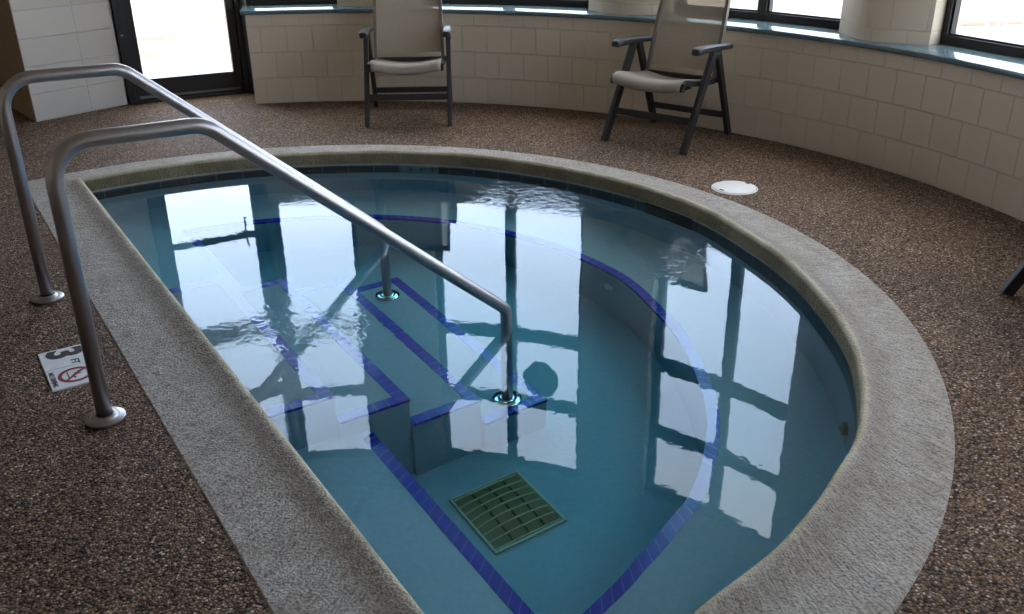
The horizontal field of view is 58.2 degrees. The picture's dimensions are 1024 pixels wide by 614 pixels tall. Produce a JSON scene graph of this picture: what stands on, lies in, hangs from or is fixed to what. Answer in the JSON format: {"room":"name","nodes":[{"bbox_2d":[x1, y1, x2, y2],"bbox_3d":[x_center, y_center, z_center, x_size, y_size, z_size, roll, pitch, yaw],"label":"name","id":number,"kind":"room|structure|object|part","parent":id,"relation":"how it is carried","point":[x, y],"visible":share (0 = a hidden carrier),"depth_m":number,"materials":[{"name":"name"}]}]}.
{"room":"indoor swimming pool","nodes":[
{"label":"indoor swimming pool","id":0,"kind":"room"},
{"bbox_2d":[0,0,128,121],"bbox_3d":[-3.784,-3.514,6.984,0.896,3.860,1.416,-20,31,-36],"label":"wall","id":1,"kind":"structure","parent":0,"point":[50,33],"depth_m":7.10,"materials":[{"name":"beige tile"}]},
{"bbox_2d":[110,0,254,104],"bbox_3d":[-2.716,-3.406,7.074,1.052,3.570,0.324,-8,26,-15],"label":"door","id":2,"kind":"structure","parent":1,"relation":"in","point":[239,80],"depth_m":7.72,"materials":[{"name":"brown metal"}]},
{"bbox_2d":[0,92,1023,613],"bbox_3d":[-2.864,0.510,2.879,12.412,0.001,13.080,-1,25,0],"label":"floor","id":3,"kind":"structure","parent":0,"point":[112,520],"depth_m":3.62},
{"bbox_2d":[38,344,88,391],"bbox_3d":[-1.668,0.228,3.467,0.168,0.017,0.340,-16,29,-30],"label":"marker","id":4,"kind":"object","parent":3,"relation":"on","point":[64,368],"visible":0.92,"depth_m":3.45,"materials":[{"name":"white tile"}]},
{"bbox_2d":[359,0,452,126],"bbox_3d":[-0.784,-1.992,6.893,0.660,1.125,0.732,-2,25,-2],"label":"armchair","id":5,"kind":"object","parent":3,"relation":"on","point":[398,25],"visible":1,"depth_m":7.04,"materials":[{"name":"grey plastic"}]},
{"bbox_3d":[-1.083,-2.053,6.848,0.062,0.067,0.520,-2,25,-2],"label":"armrest","id":6,"kind":"part","parent":5,"relation":"part of","materials":[{"name":"grey plastic"}]},
{"bbox_3d":[-1.079,-1.692,6.831,0.034,0.638,0.394,-2,25,-2],"label":"leg","id":7,"kind":"part","parent":5,"relation":"part of","materials":[{"name":"grey plastic"}]},
{"bbox_3d":[-1.089,-1.845,7.170,0.031,0.629,0.326,-2,25,-2],"label":"leg","id":8,"kind":"part","parent":5,"relation":"part of","materials":[{"name":"grey plastic"}]},
{"bbox_3d":[-1.044,-2.254,7.016,0.030,0.709,0.245,1,25,3],"label":"rail","id":9,"kind":"part","parent":5,"relation":"part of","materials":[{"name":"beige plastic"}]},
{"bbox_3d":[-0.547,-2.267,7.034,0.030,0.709,0.245,-4,25,-8],"label":"rail","id":10,"kind":"part","parent":5,"relation":"part of","materials":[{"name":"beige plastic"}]},
{"bbox_3d":[-0.517,-1.842,6.885,0.022,0.083,0.533,-2,25,-2],"label":"seat rail","id":11,"kind":"part","parent":5,"relation":"part of","materials":[{"name":"grey plastic"}]},
{"bbox_3d":[-0.486,-2.068,6.870,0.062,0.067,0.520,-2,25,-2],"label":"armrest","id":12,"kind":"part","parent":5,"relation":"part of","materials":[{"name":"grey plastic"}]},
{"bbox_3d":[-0.469,-1.708,6.853,0.034,0.638,0.394,-2,25,-2],"label":"leg","id":13,"kind":"part","parent":5,"relation":"part of","materials":[{"name":"grey plastic"}]},
{"bbox_2d":[28,145,954,613],"bbox_3d":[-0.175,0.279,4.663,3.285,1.192,5.382,-16,29,-30],"label":"plunge pool","id":14,"kind":"object","parent":3,"relation":"in","point":[717,411],"visible":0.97,"depth_m":3.42,"materials":[{"name":"liquid"}]},
{"bbox_2d":[0,63,384,304],"bbox_3d":[-1.355,-0.285,4.400,1.748,1.815,0.132,-16,29,-30],"label":"pool handrail","id":15,"kind":"object","parent":14,"relation":"attached to","point":[47,296],"visible":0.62,"depth_m":3.83,"materials":[{"name":"silver metal"}]},
{"bbox_2d":[45,118,511,428],"bbox_3d":[-0.702,0.130,3.492,1.748,1.815,0.132,-16,29,-30],"label":"pool handrail","id":16,"kind":"object","parent":14,"relation":"attached to","point":[104,416],"visible":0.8,"depth_m":2.99,"materials":[{"name":"silver metal"}]},
{"bbox_2d":[645,202,691,219],"bbox_3d":[0.893,-0.470,5.272,0.015,0.176,0.373,-17,30,-32],"label":"skimmer mouth","id":17,"kind":"object","parent":14,"relation":"attached to","point":[645,202],"visible":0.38,"depth_m":5.23,"materials":[{"name":"black"}]},
{"bbox_2d":[601,0,732,153],"bbox_3d":[1.087,-1.705,6.235,0.660,1.125,0.732,18,30,34],"label":"armchair","id":18,"kind":"object","parent":3,"relation":"on","point":[688,34],"visible":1,"depth_m":6.33,"materials":[{"name":"grey plastic"}]},
{"bbox_3d":[0.744,-1.503,6.386,0.034,0.638,0.394,18,30,34],"label":"leg","id":19,"kind":"part","parent":18,"relation":"part of","materials":[{"name":"grey plastic"}]},
{"bbox_3d":[0.848,-1.848,6.368,0.062,0.067,0.520,18,30,34],"label":"armrest","id":20,"kind":"part","parent":18,"relation":"part of","materials":[{"name":"grey plastic"}]},
{"bbox_3d":[0.976,-1.623,6.651,0.031,0.629,0.326,18,30,34],"label":"leg","id":21,"kind":"part","parent":18,"relation":"part of","materials":[{"name":"grey plastic"}]},
{"bbox_3d":[1.030,-2.016,6.462,0.030,0.709,0.245,21,33,39],"label":"rail","id":22,"kind":"part","parent":18,"relation":"part of","materials":[{"name":"beige plastic"}]},
{"bbox_3d":[1.246,-1.488,6.088,0.022,0.083,0.533,18,30,34],"label":"seat rail","id":23,"kind":"part","parent":18,"relation":"part of","materials":[{"name":"grey plastic"}]},
{"bbox_3d":[1.227,-1.350,6.047,0.034,0.638,0.394,18,30,34],"label":"leg","id":24,"kind":"part","parent":18,"relation":"part of","materials":[{"name":"grey plastic"}]},
{"bbox_3d":[1.322,-1.698,6.036,0.062,0.067,0.520,18,30,34],"label":"armrest","id":25,"kind":"part","parent":18,"relation":"part of","materials":[{"name":"grey plastic"}]},
{"bbox_3d":[1.424,-1.891,6.185,0.030,0.709,0.245,14,29,29],"label":"rail","id":26,"kind":"part","parent":18,"relation":"part of","materials":[{"name":"beige plastic"}]},
{"bbox_3d":[1.450,-1.474,6.319,0.031,0.629,0.326,18,30,34],"label":"leg","id":27,"kind":"part","parent":18,"relation":"part of","materials":[{"name":"grey plastic"}]},
{"bbox_2d":[711,181,757,194],"bbox_3d":[1.306,-0.698,5.397,0.268,0.022,0.268,-1,25,0],"label":"access cover","id":28,"kind":"object","parent":3,"relation":"on","point":[725,187],"visible":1,"depth_m":5.37,"materials":[{"name":"white plastic"}]},
{"bbox_2d":[999,260,1023,295],"bbox_3d":[2.478,-0.438,3.478,0.732,1.125,0.660,-1,25,0],"label":"armchair","id":29,"kind":"object","parent":3,"relation":"on","point":[1015,281],"visible":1,"depth_m":3.96,"materials":[{"name":"grey plastic"}]},
{"bbox_2d":[245,13,1023,221],"bbox_3d":[1.153,-0.717,4.645,3.783,0.730,8.893,-10,27,-20],"label":"wall","id":30,"kind":"structure","parent":0,"point":[958,130],"depth_m":6.33,"materials":[{"name":"beige tile"}]},
{"bbox_2d":[246,0,336,5],"bbox_3d":[-1.819,-3.787,7.004,0.758,2.835,0.075,-3,25,-6],"label":"window","id":31,"kind":"structure","parent":30,"relation":"in","point":[248,2],"depth_m":7.55,"materials":[{"name":"brown metal"}]},
{"bbox_2d":[442,0,588,7],"bbox_3d":[-0.042,-3.731,6.847,1.439,2.835,0.132,7,26,15],"label":"window","id":32,"kind":"structure","parent":30,"relation":"in","point":[554,3],"depth_m":7.36,"materials":[{"name":"brown metal"}]},
{"bbox_2d":[240,4,1023,79],"bbox_3d":[1.210,-1.349,5.096,3.005,0.036,8.372,-16,29,-30],"label":"window sill","id":33,"kind":"structure","parent":30,"relation":"attached to","point":[1005,65],"depth_m":6.21,"materials":[{"name":"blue stone"}]},
{"bbox_2d":[337,0,372,6],"bbox_3d":[-1.086,-3.899,6.887,0.722,3.126,0.414,-1,25,0],"label":"wall pier","id":34,"kind":"object","parent":33,"relation":"on","point":[358,3],"visible":0.47,"depth_m":7.40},
{"bbox_2d":[588,0,659,14],"bbox_3d":[0.886,-3.664,6.340,0.708,3.126,0.396,13,28,27],"label":"wall pier","id":35,"kind":"object","parent":33,"relation":"on","point":[621,7],"visible":0.8,"depth_m":6.81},
{"bbox_2d":[839,0,962,44],"bbox_3d":[2.325,-3.103,5.103,0.397,3.126,0.692,-16,29,-30],"label":"wall pier","id":36,"kind":"object","parent":33,"relation":"on","point":[920,22],"visible":0.97,"depth_m":5.52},
{"bbox_2d":[728,0,839,28],"bbox_3d":[1.745,-3.263,5.932,1.362,2.725,0.126,21,33,39],"label":"window","id":37,"kind":"structure","parent":30,"relation":"in","point":[764,12],"depth_m":6.38,"materials":[{"name":"brown metal"}]},
{"bbox_2d":[939,0,1023,57],"bbox_3d":[2.851,-2.569,4.415,0.126,2.725,1.362,-9,26,-18],"label":"window","id":38,"kind":"structure","parent":30,"relation":"in","point":[949,36],"depth_m":5.37,"materials":[{"name":"brown metal"}]},
{"label":"outside","id":39,"kind":"structure","parent":0,"visible":0},
{"bbox_2d":[130,0,1023,77],"bbox_3d":[2.207,-0.907,5.900,112.952,0.001,115.630,-1,25,0],"label":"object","id":40,"kind":"structure","parent":39,"point":[175,37],"depth_m":11.72,"materials":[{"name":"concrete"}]},
{"bbox_2d":[992,0,1023,42],"bbox_3d":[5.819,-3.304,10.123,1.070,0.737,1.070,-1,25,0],"label":"parking line","id":41,"kind":"object","parent":40,"relation":"on","point":[1005,1],"visible":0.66,"depth_m":10.39,"materials":[{"name":"white paint"}]},
{"bbox_3d":[5.550,-3.400,10.373,0.115,0.704,0.035,22,33,40],"label":"leg","id":42,"kind":"part","parent":41,"relation":"part of","materials":[{"name":"white paint"}]},
{"bbox_3d":[5.552,-3.173,9.886,0.035,0.704,0.115,22,33,40],"label":"leg","id":43,"kind":"part","parent":41,"relation":"part of","materials":[{"name":"white paint"}]}
]}

